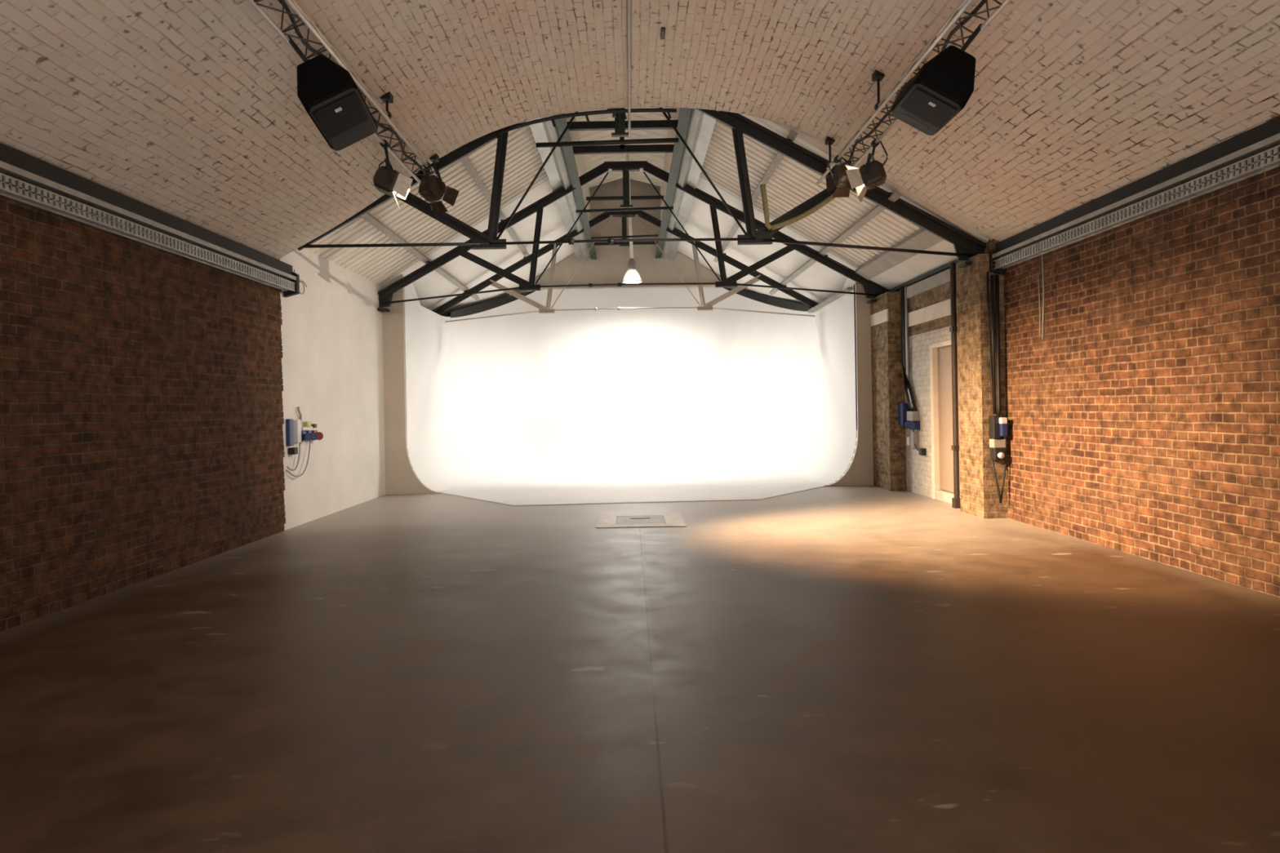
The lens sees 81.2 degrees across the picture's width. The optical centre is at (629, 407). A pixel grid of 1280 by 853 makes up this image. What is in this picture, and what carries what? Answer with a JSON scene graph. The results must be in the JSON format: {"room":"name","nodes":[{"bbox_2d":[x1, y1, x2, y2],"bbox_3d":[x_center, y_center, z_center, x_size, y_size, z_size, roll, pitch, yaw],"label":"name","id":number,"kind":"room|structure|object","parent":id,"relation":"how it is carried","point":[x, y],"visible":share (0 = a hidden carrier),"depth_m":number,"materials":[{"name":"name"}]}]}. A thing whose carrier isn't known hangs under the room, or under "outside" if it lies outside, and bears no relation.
{"room":"studio","nodes":[
{"label":"studio","id":0,"kind":"room"},
{"bbox_2d":[0,184,385,631],"bbox_3d":[-4.101,-0.283,4.250,0.350,3.350,15.500,-1,0,0],"label":"wall","id":1,"kind":"structure","parent":0,"point":[142,420],"depth_m":6.18,"materials":[{"name":"red brick"}]},
{"bbox_2d":[0,142,299,297],"bbox_3d":[-3.866,-1.444,2.580,0.160,0.358,11.960,-1,0,0],"label":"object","id":2,"kind":"object","parent":1,"relation":"attached to","point":[126,216],"visible":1,"depth_m":5.69,"materials":[{"name":"metal"}]},
{"bbox_2d":[293,269,306,294],"bbox_3d":[-3.955,-1.499,8.964,0.010,0.265,0.337,-1,0,0],"label":"wire","id":3,"kind":"object","parent":1,"relation":"attached to","point":[294,269],"visible":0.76,"depth_m":9.03,"materials":[{"name":"grey plastic"}]},
{"bbox_2d":[285,406,323,476],"bbox_3d":[-3.857,0.394,8.872,0.144,0.819,0.795,-1,0,0],"label":"outlets","id":4,"kind":"object","parent":1,"relation":"attached to","point":[294,434],"visible":1,"depth_m":8.72,"materials":[{"name":"blue plastic"}]},
{"bbox_2d":[301,431,311,441],"bbox_3d":[-3.883,0.338,8.885,0.150,0.120,0.111,-1,0,34],"label":"socket","id":5,"kind":"object","parent":4,"relation":"attached to","point":[304,437],"depth_m":8.85,"materials":[{"name":"blue plastic"}]},
{"bbox_2d":[302,422,311,426],"bbox_3d":[-3.902,0.201,9.025,0.060,0.065,0.110,-1,0,0],"label":"socket","id":6,"kind":"object","parent":4,"relation":"attached to","point":[304,424],"depth_m":8.97,"materials":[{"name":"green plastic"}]},
{"bbox_2d":[306,431,317,440],"bbox_3d":[-3.883,0.338,9.045,0.150,0.120,0.111,-1,0,34],"label":"socket","id":7,"kind":"object","parent":4,"relation":"attached to","point":[314,437],"depth_m":9.02,"materials":[{"name":"blue plastic"}]},
{"bbox_2d":[311,423,316,427],"bbox_3d":[-3.907,0.223,9.235,0.050,0.050,0.070,-1,0,0],"label":"switch","id":8,"kind":"object","parent":4,"relation":"attached to","point":[314,425],"depth_m":9.20,"materials":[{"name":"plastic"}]},
{"bbox_2d":[310,430,323,439],"bbox_3d":[-3.878,0.338,9.205,0.153,0.120,0.112,-1,0,29],"label":"socket","id":9,"kind":"object","parent":4,"relation":"attached to","point":[319,434],"depth_m":9.18,"materials":[{"name":"red plastic"}]},
{"bbox_2d":[382,274,442,494],"bbox_3d":[-3.502,-0.379,11.985,0.910,3.520,0.070,-1,0,0],"label":"wall","id":10,"kind":"structure","parent":0,"point":[401,478],"depth_m":11.95,"materials":[{"name":"beige paint"}]},
{"bbox_2d":[564,107,679,221],"bbox_3d":[-0.106,-4.359,12.775,1.680,1.400,9.350,-1,0,0],"label":"wall","id":11,"kind":"structure","parent":0,"point":[574,135],"depth_m":13.96,"materials":[{"name":"white paint"}]},
{"bbox_2d":[566,120,678,130],"bbox_3d":[-0.105,-4.279,10.250,1.600,0.900,0.070,-1,0,0],"label":"crossbar","id":12,"kind":"object","parent":11,"relation":"attached to","point":[640,124],"visible":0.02,"depth_m":10.22,"materials":[{"name":"black paint"}]},
{"bbox_2d":[572,137,674,154],"bbox_3d":[-0.108,-4.466,11.750,1.600,0.905,0.070,-1,0,0],"label":"crossbar","id":13,"kind":"object","parent":11,"relation":"attached to","point":[621,148],"visible":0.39,"depth_m":11.71,"materials":[{"name":"black paint"}]},
{"bbox_2d":[586,195,663,200],"bbox_3d":[-0.106,-4.329,15.400,1.600,0.060,0.070,-1,0,0],"label":"crossbar","id":14,"kind":"object","parent":11,"relation":"attached to","point":[656,197],"visible":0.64,"depth_m":15.37,"materials":[{"name":"black paint"}]},
{"bbox_2d":[594,241,657,245],"bbox_3d":[-0.096,-3.799,17.200,1.600,0.070,0.070,-1,0,0],"label":"crossbar","id":15,"kind":"object","parent":11,"relation":"attached to","point":[605,242],"visible":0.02,"depth_m":17.17,"materials":[{"name":"black paint"}]},
{"bbox_2d":[377,160,888,311],"bbox_3d":[-0.048,-2.744,11.800,8.400,2.304,0.180,-1,0,0],"label":"roof truss","id":16,"kind":"object","parent":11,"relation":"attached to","point":[872,289],"visible":0.91,"depth_m":11.78,"materials":[{"name":"black metal"}]},
{"bbox_2d":[576,106,671,187],"bbox_3d":[-0.120,-5.177,12.598,1.740,0.276,8.997,-1,0,0],"label":"skylight","id":17,"kind":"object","parent":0,"point":[657,159],"depth_m":14.92,"materials":[{"name":"white glass"}]},
{"bbox_2d":[622,153,641,283],"bbox_3d":[0.022,-3.884,15.000,0.390,2.796,0.390,-1,0,0],"label":"pendant lamp","id":18,"kind":"object","parent":17,"relation":"hanging from","point":[632,275],"visible":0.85,"depth_m":14.94,"materials":[{"name":"grey plastic"}]},
{"bbox_2d":[506,177,745,297],"bbox_3d":[-0.092,-3.529,17.525,8.400,3.700,0.150,-1,0,0],"label":"wall","id":19,"kind":"structure","parent":0,"point":[611,264],"depth_m":17.45,"materials":[{"name":"white paint"}]},
{"bbox_2d":[448,290,535,317],"bbox_3d":[-3.103,-2.260,16.267,0.492,0.893,2.792,-1,0,31],"label":"trim","id":20,"kind":"structure","parent":19,"relation":"attached to","point":[478,308],"depth_m":16.41,"materials":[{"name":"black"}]},
{"bbox_2d":[527,284,715,292],"bbox_3d":[-0.078,-2.774,17.384,4.600,0.070,0.128,-1,0,0],"label":"trim","id":21,"kind":"structure","parent":19,"relation":"attached to","point":[710,286],"depth_m":17.32,"materials":[{"name":"white paint"}]},
{"bbox_2d":[723,287,811,311],"bbox_3d":[3.083,-2.368,16.267,0.492,0.893,2.792,-1,0,-31],"label":"trim","id":22,"kind":"structure","parent":19,"relation":"attached to","point":[775,301],"depth_m":16.44,"materials":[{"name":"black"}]},
{"bbox_2d":[0,485,1279,852],"bbox_3d":[0.324,1.375,7.350,9.400,0.120,21.700,-1,0,0],"label":"floor","id":23,"kind":"structure","parent":0,"point":[842,668],"depth_m":3.47,"materials":[{"name":"concrete"}]},
{"bbox_2d":[404,278,857,506],"bbox_3d":[0.017,-0.730,13.768,7.260,4.100,7.064,-1,0,0],"label":"cove","id":24,"kind":"object","parent":23,"relation":"on","point":[624,406],"visible":0.98,"depth_m":16.82,"materials":[{"name":"white paint"}]},
{"bbox_2d":[595,513,686,528],"bbox_3d":[0.123,1.310,8.700,1.000,0.016,0.960,-1,0,0],"label":"floor hatch","id":25,"kind":"object","parent":23,"relation":"on","point":[656,520],"visible":1,"depth_m":8.63,"materials":[{"name":"metal"}]},
{"bbox_2d":[0,0,1279,316],"bbox_3d":[-0.078,-2.737,7.025,8.752,2.067,21.050,-1,0,0],"label":"ceiling","id":26,"kind":"structure","parent":0,"point":[191,111],"depth_m":6.28,"materials":[{"name":"brick"}]},
{"bbox_2d":[247,0,443,183],"bbox_3d":[-2.146,-2.596,4.523,0.252,0.377,8.055,-1,0,0],"label":"lighting truss","id":27,"kind":"object","parent":26,"relation":"hanging from","point":[387,98],"visible":0.74,"depth_m":5.58,"materials":[{"name":"metal"}]},
{"bbox_2d":[287,35,377,151],"bbox_3d":[-1.994,-2.107,4.904,0.529,0.696,0.564,-1,0,-3],"label":"loudspeaker","id":28,"kind":"object","parent":27,"relation":"hanging from","point":[327,91],"visible":1,"depth_m":4.70,"materials":[{"name":"black plastic"}]},
{"bbox_2d":[312,91,368,138],"bbox_3d":[-1.858,-1.884,4.817,0.297,0.011,0.318,-30,-7,-8],"label":"grille","id":29,"kind":"object","parent":28,"relation":"attached to","point":[335,115],"depth_m":4.79,"materials":[{"name":"black metal"}]},
{"bbox_2d":[373,139,413,209],"bbox_3d":[-2.169,-2.148,6.850,0.361,0.614,0.245,-1,0,0],"label":"spotlight","id":30,"kind":"object","parent":27,"relation":"hanging from","point":[386,180],"visible":1,"depth_m":6.77,"materials":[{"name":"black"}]},
{"bbox_2d":[417,162,459,214],"bbox_3d":[-1.962,-2.222,7.567,0.321,0.474,0.375,-1,0,35],"label":"spotlight","id":31,"kind":"object","parent":27,"relation":"hanging from","point":[432,188],"visible":1,"depth_m":7.48,"materials":[{"name":"metal"}]},
{"bbox_2d":[607,107,621,117],"bbox_3d":[-0.178,-3.325,8.380,0.160,0.135,0.120,-1,0,0],"label":"bracket","id":32,"kind":"object","parent":26,"relation":"attached to","point":[614,113],"visible":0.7,"depth_m":8.35,"materials":[{"name":"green metal"}]},
{"bbox_2d":[497,108,676,134],"bbox_3d":[-0.479,-3.213,8.375,2.007,0.267,0.054,-1,0,0],"label":"pipe","id":33,"kind":"object","parent":32,"relation":"attached to","point":[624,111],"visible":1,"depth_m":8.35,"materials":[{"name":"metal"}]},
{"bbox_2d":[626,0,631,139],"bbox_3d":[-0.064,-3.316,5.700,0.212,0.060,7.000,-1,0,0],"label":"conduit","id":34,"kind":"object","parent":26,"relation":"attached to","point":[628,2],"visible":0.93,"depth_m":7.12,"materials":[{"name":"grey plastic"}]},
{"bbox_2d":[660,26,665,39],"bbox_3d":[0.292,-3.331,6.635,0.040,0.040,0.170,-1,0,0],"label":"hook","id":35,"kind":"object","parent":26,"relation":"attached to","point":[663,28],"visible":1,"depth_m":6.60,"materials":[{"name":"grey metal"}]},
{"bbox_2d":[854,228,944,279],"bbox_3d":[3.654,-2.094,10.275,0.220,0.180,3.050,-1,0,0],"label":"trim","id":36,"kind":"structure","parent":26,"relation":"attached to","point":[923,239],"depth_m":10.14,"materials":[{"name":"grey paint"}]},
{"bbox_2d":[816,0,1010,184],"bbox_3d":[2.198,-2.731,4.398,0.262,0.495,7.805,-1,0,0],"label":"lighting truss","id":37,"kind":"object","parent":26,"relation":"hanging from","point":[877,76],"visible":0.72,"depth_m":5.90,"materials":[{"name":"metal"}]},
{"bbox_2d":[826,155,853,197],"bbox_3d":[2.132,-2.345,7.568,0.281,0.369,0.345,-1,0,14],"label":"spotlight","id":38,"kind":"object","parent":37,"relation":"hanging from","point":[842,184],"visible":0.7,"depth_m":7.52,"materials":[{"name":"metal"}]},
{"bbox_2d":[844,139,888,203],"bbox_3d":[2.245,-2.250,7.058,0.376,0.563,0.329,-1,0,25],"label":"spotlight","id":39,"kind":"object","parent":37,"relation":"hanging from","point":[871,175],"visible":0.99,"depth_m":6.97,"materials":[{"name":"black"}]},
{"bbox_2d":[891,23,982,135],"bbox_3d":[2.059,-2.192,4.895,0.548,0.668,0.537,-1,0,2],"label":"loudspeaker","id":40,"kind":"object","parent":37,"relation":"hanging from","point":[944,85],"visible":1,"depth_m":4.65,"materials":[{"name":"black plastic"}]},
{"bbox_2d":[900,87,957,127],"bbox_3d":[1.923,-1.934,4.819,0.297,0.011,0.318,29,2,1],"label":"grille","id":41,"kind":"object","parent":40,"relation":"attached to","point":[930,105],"depth_m":4.78,"materials":[{"name":"black metal"}]},
{"bbox_2d":[822,284,873,486],"bbox_3d":[3.584,-0.368,12.065,0.980,3.250,0.070,-1,0,0],"label":"wall","id":42,"kind":"structure","parent":0,"point":[860,473],"depth_m":12.03,"materials":[{"name":"beige paint"}]},
{"bbox_2d":[808,287,852,312],"bbox_3d":[3.567,-1.923,13.450,0.080,0.070,2.700,-1,0,0],"label":"trim","id":43,"kind":"structure","parent":42,"relation":"attached to","point":[837,295],"depth_m":13.25,"materials":[{"name":"grey paint"}]},
{"bbox_2d":[870,291,906,490],"bbox_3d":[4.256,-0.254,11.630,0.720,3.000,0.780,-1,0,0],"label":"wall","id":44,"kind":"structure","parent":0,"point":[889,447],"depth_m":11.27,"materials":[{"name":"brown brick"}]},
{"bbox_2d":[870,308,888,326],"bbox_3d":[3.874,-1.398,11.615,0.025,0.180,0.770,-1,0,0],"label":"trim","id":45,"kind":"structure","parent":44,"relation":"attached to","point":[881,317],"depth_m":11.55,"materials":[{"name":"white paint"}]},
{"bbox_2d":[904,280,957,497],"bbox_3d":[4.364,-0.406,10.130,0.460,3.300,2.220,-1,0,0],"label":"wall","id":46,"kind":"structure","parent":0,"point":[918,468],"depth_m":10.55,"materials":[{"name":"white brick"}]},
{"bbox_2d":[900,285,916,411],"bbox_3d":[4.071,-0.861,10.940,0.063,1.881,0.454,-1,0,-2],"label":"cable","id":47,"kind":"object","parent":46,"relation":"attached to","point":[904,300],"visible":0.95,"depth_m":10.98,"materials":[{"name":"black rubber"}]},
{"bbox_2d":[897,403,926,455],"bbox_3d":[4.069,0.299,10.825,0.154,0.740,0.750,-1,0,0],"label":"outlets","id":48,"kind":"object","parent":46,"relation":"attached to","point":[908,419],"visible":0.98,"depth_m":10.76,"materials":[{"name":"blue plastic"}]},
{"bbox_2d":[904,421,913,430],"bbox_3d":[4.092,0.254,10.863,0.166,0.130,0.120,-1,0,-32],"label":"socket","id":49,"kind":"object","parent":48,"relation":"attached to","point":[906,424],"depth_m":10.83,"materials":[{"name":"blue plastic"}]},
{"bbox_2d":[908,421,919,430],"bbox_3d":[4.092,0.254,10.703,0.166,0.130,0.120,-1,0,-32],"label":"socket","id":50,"kind":"object","parent":48,"relation":"attached to","point":[915,425],"depth_m":10.66,"materials":[{"name":"blue plastic"}]},
{"bbox_2d":[899,268,956,301],"bbox_3d":[4.096,-1.692,10.130,0.070,0.160,2.220,-1,0,0],"label":"trim","id":51,"kind":"structure","parent":46,"relation":"attached to","point":[941,278],"depth_m":10.13,"materials":[{"name":"grey paint"}]},
{"bbox_2d":[907,298,951,327],"bbox_3d":[4.108,-1.292,10.130,0.040,0.200,2.220,-1,0,0],"label":"trim","id":52,"kind":"structure","parent":46,"relation":"attached to","point":[941,309],"depth_m":10.17,"materials":[{"name":"white paint"}]},
{"bbox_2d":[929,338,959,503],"bbox_3d":[4.198,0.187,9.655,0.132,2.120,1.210,-1,0,0],"label":"door","id":53,"kind":"structure","parent":46,"relation":"in","point":[940,357],"depth_m":10.04,"materials":[{"name":"beige paint"}]},
{"bbox_2d":[949,262,960,508],"bbox_3d":[4.076,-0.281,9.320,0.120,3.060,0.100,-1,0,0],"label":"downpipe","id":54,"kind":"object","parent":46,"relation":"attached to","point":[953,329],"visible":0.82,"depth_m":9.29,"materials":[{"name":"black metal"}]},
{"bbox_2d":[898,239,998,291],"bbox_3d":[4.353,-1.849,10.200,0.470,0.195,4.000,-1,0,0],"label":"wall","id":55,"kind":"structure","parent":0,"point":[990,245],"depth_m":8.53,"materials":[{"name":"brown brick"}]},
{"bbox_2d":[869,240,956,289],"bbox_3d":[3.916,-1.964,10.300,0.380,0.230,3.000,-1,0,0],"label":"trim","id":56,"kind":"structure","parent":55,"relation":"attached to","point":[918,264],"depth_m":10.23,"materials":[{"name":"white paint"}]},
{"bbox_2d":[885,258,963,292],"bbox_3d":[4.069,-1.811,10.375,0.070,0.050,3.250,-1,0,0],"label":"trim","id":57,"kind":"structure","parent":55,"relation":"attached to","point":[947,266],"depth_m":10.20,"materials":[{"name":"metal"}]},
{"bbox_2d":[955,253,1008,518],"bbox_3d":[4.291,-0.250,8.720,0.650,2.990,0.600,-1,0,0],"label":"pillar","id":58,"kind":"structure","parent":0,"point":[979,494],"depth_m":8.52,"materials":[{"name":"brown brick"}]},
{"bbox_2d":[297,106,986,267],"bbox_3d":[0.149,-2.769,8.700,8.186,2.371,0.180,-1,0,0],"label":"roof truss","id":59,"kind":"object","parent":58,"relation":"on","point":[966,246],"visible":0.7,"depth_m":8.68,"materials":[{"name":"black metal"}]},
{"bbox_2d":[360,212,479,300],"bbox_3d":[-3.216,-2.326,12.185,0.100,0.090,7.330,-1,0,0],"label":"purlin","id":60,"kind":"object","parent":59,"relation":"attached to","point":[366,216],"visible":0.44,"depth_m":10.76,"materials":[{"name":"grey paint"}]},
{"bbox_2d":[460,155,531,265],"bbox_3d":[-2.059,-3.060,12.185,0.100,0.090,7.330,-1,0,0],"label":"purlin","id":61,"kind":"object","parent":59,"relation":"attached to","point":[464,160],"visible":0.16,"depth_m":10.41,"materials":[{"name":"grey paint"}]},
{"bbox_2d":[554,113,596,259],"bbox_3d":[-0.837,-3.566,12.815,0.130,0.200,9.230,-1,0,0],"label":"beam","id":62,"kind":"structure","parent":59,"relation":"attached to","point":[562,123],"depth_m":11.32,"materials":[{"name":"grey metal"}]},
{"bbox_2d":[528,115,591,262],"bbox_3d":[-1.062,-3.547,12.825,0.300,0.290,9.150,-1,0,0],"label":"flashing","id":63,"kind":"object","parent":62,"relation":"attached to","point":[556,168],"visible":0.55,"depth_m":11.18,"materials":[{"name":"silver metal"}]},
{"bbox_2d":[655,107,691,257],"bbox_3d":[0.652,-3.592,12.815,0.130,0.200,9.230,-1,0,0],"label":"beam","id":64,"kind":"structure","parent":59,"relation":"attached to","point":[685,113],"depth_m":10.97,"materials":[{"name":"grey metal"}]},
{"bbox_2d":[661,108,719,260],"bbox_3d":[0.878,-3.581,12.825,0.300,0.290,9.150,-1,0,0],"label":"flashing","id":65,"kind":"object","parent":64,"relation":"attached to","point":[700,127],"visible":0.54,"depth_m":10.94,"materials":[{"name":"silver metal"}]},
{"bbox_2d":[713,129,797,262],"bbox_3d":[1.841,-3.128,12.185,0.100,0.090,7.330,-1,0,0],"label":"purlin","id":66,"kind":"object","parent":59,"relation":"attached to","point":[792,135],"visible":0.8,"depth_m":10.16,"materials":[{"name":"grey paint"}]},
{"bbox_2d":[760,183,835,230],"bbox_3d":[1.948,-2.313,8.591,0.896,0.531,0.071,-1,0,1],"label":"rope","id":67,"kind":"object","parent":59,"relation":"hanging from","point":[763,192],"visible":0.94,"depth_m":8.57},
{"bbox_2d":[768,191,901,294],"bbox_3d":[3.023,-2.435,12.185,0.100,0.090,7.330,-1,0,0],"label":"purlin","id":68,"kind":"object","parent":59,"relation":"attached to","point":[895,195],"visible":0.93,"depth_m":10.44,"materials":[{"name":"grey paint"}]},
{"bbox_2d":[986,271,1000,417],"bbox_3d":[4.086,-0.700,8.377,0.129,1.663,0.047,-1,0,0],"label":"conduit","id":69,"kind":"object","parent":58,"relation":"attached to","point":[992,353],"visible":0.96,"depth_m":8.36,"materials":[{"name":"metal"}]},
{"bbox_2d":[988,415,1008,503],"bbox_3d":[4.128,0.579,8.335,0.157,0.982,0.170,-1,0,0],"label":"outlets","id":70,"kind":"object","parent":58,"relation":"attached to","point":[997,425],"visible":1,"depth_m":8.31,"materials":[{"name":"black plastic"}]},
{"bbox_2d":[997,452,1004,458],"bbox_3d":[4.120,0.528,8.293,0.070,0.068,0.035,-1,0,0],"label":"socket","id":71,"kind":"object","parent":70,"relation":"attached to","point":[1000,455],"depth_m":8.28,"materials":[{"name":"plastic"}]},
{"bbox_2d":[999,423,1008,436],"bbox_3d":[4.147,0.218,8.340,0.075,0.200,0.160,-1,0,0],"label":"socket","id":72,"kind":"object","parent":70,"relation":"attached to","point":[1002,427],"depth_m":8.26,"materials":[{"name":"plastic"}]},
{"bbox_2d":[1004,158,1279,597],"bbox_3d":[4.410,-0.297,2.460,0.350,3.080,11.920,-1,0,0],"label":"wall","id":73,"kind":"structure","parent":0,"point":[1144,420],"depth_m":5.94,"materials":[{"name":"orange brick"}]},
{"bbox_2d":[1037,254,1044,338],"bbox_3d":[4.215,-1.139,7.654,0.016,0.871,0.102,-1,0,0],"label":"wire","id":74,"kind":"object","parent":73,"relation":"attached to","point":[1042,255],"visible":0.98,"depth_m":7.62,"materials":[{"name":"grey metal"}]},
{"bbox_2d":[988,115,1279,275],"bbox_3d":[4.131,-1.674,2.520,0.160,0.358,11.840,-1,0,0],"label":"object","id":75,"kind":"object","parent":73,"relation":"attached to","point":[1171,185],"visible":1,"depth_m":5.84,"materials":[{"name":"metal"}]},
{"bbox_3d":[-4.116,-0.308,15.000,0.320,3.400,6.000,-1,0,0],"label":"wall","id":76,"kind":"structure","parent":0,"visible":0},
{"bbox_2d":[431,210,818,322],"bbox_3d":[-0.098,-2.741,14.650,8.400,2.300,0.180,-1,0,0],"label":"roof truss","id":77,"kind":"object","parent":76,"relation":"attached to","point":[757,276],"visible":0.86,"depth_m":14.63,"materials":[{"name":"black metal"}]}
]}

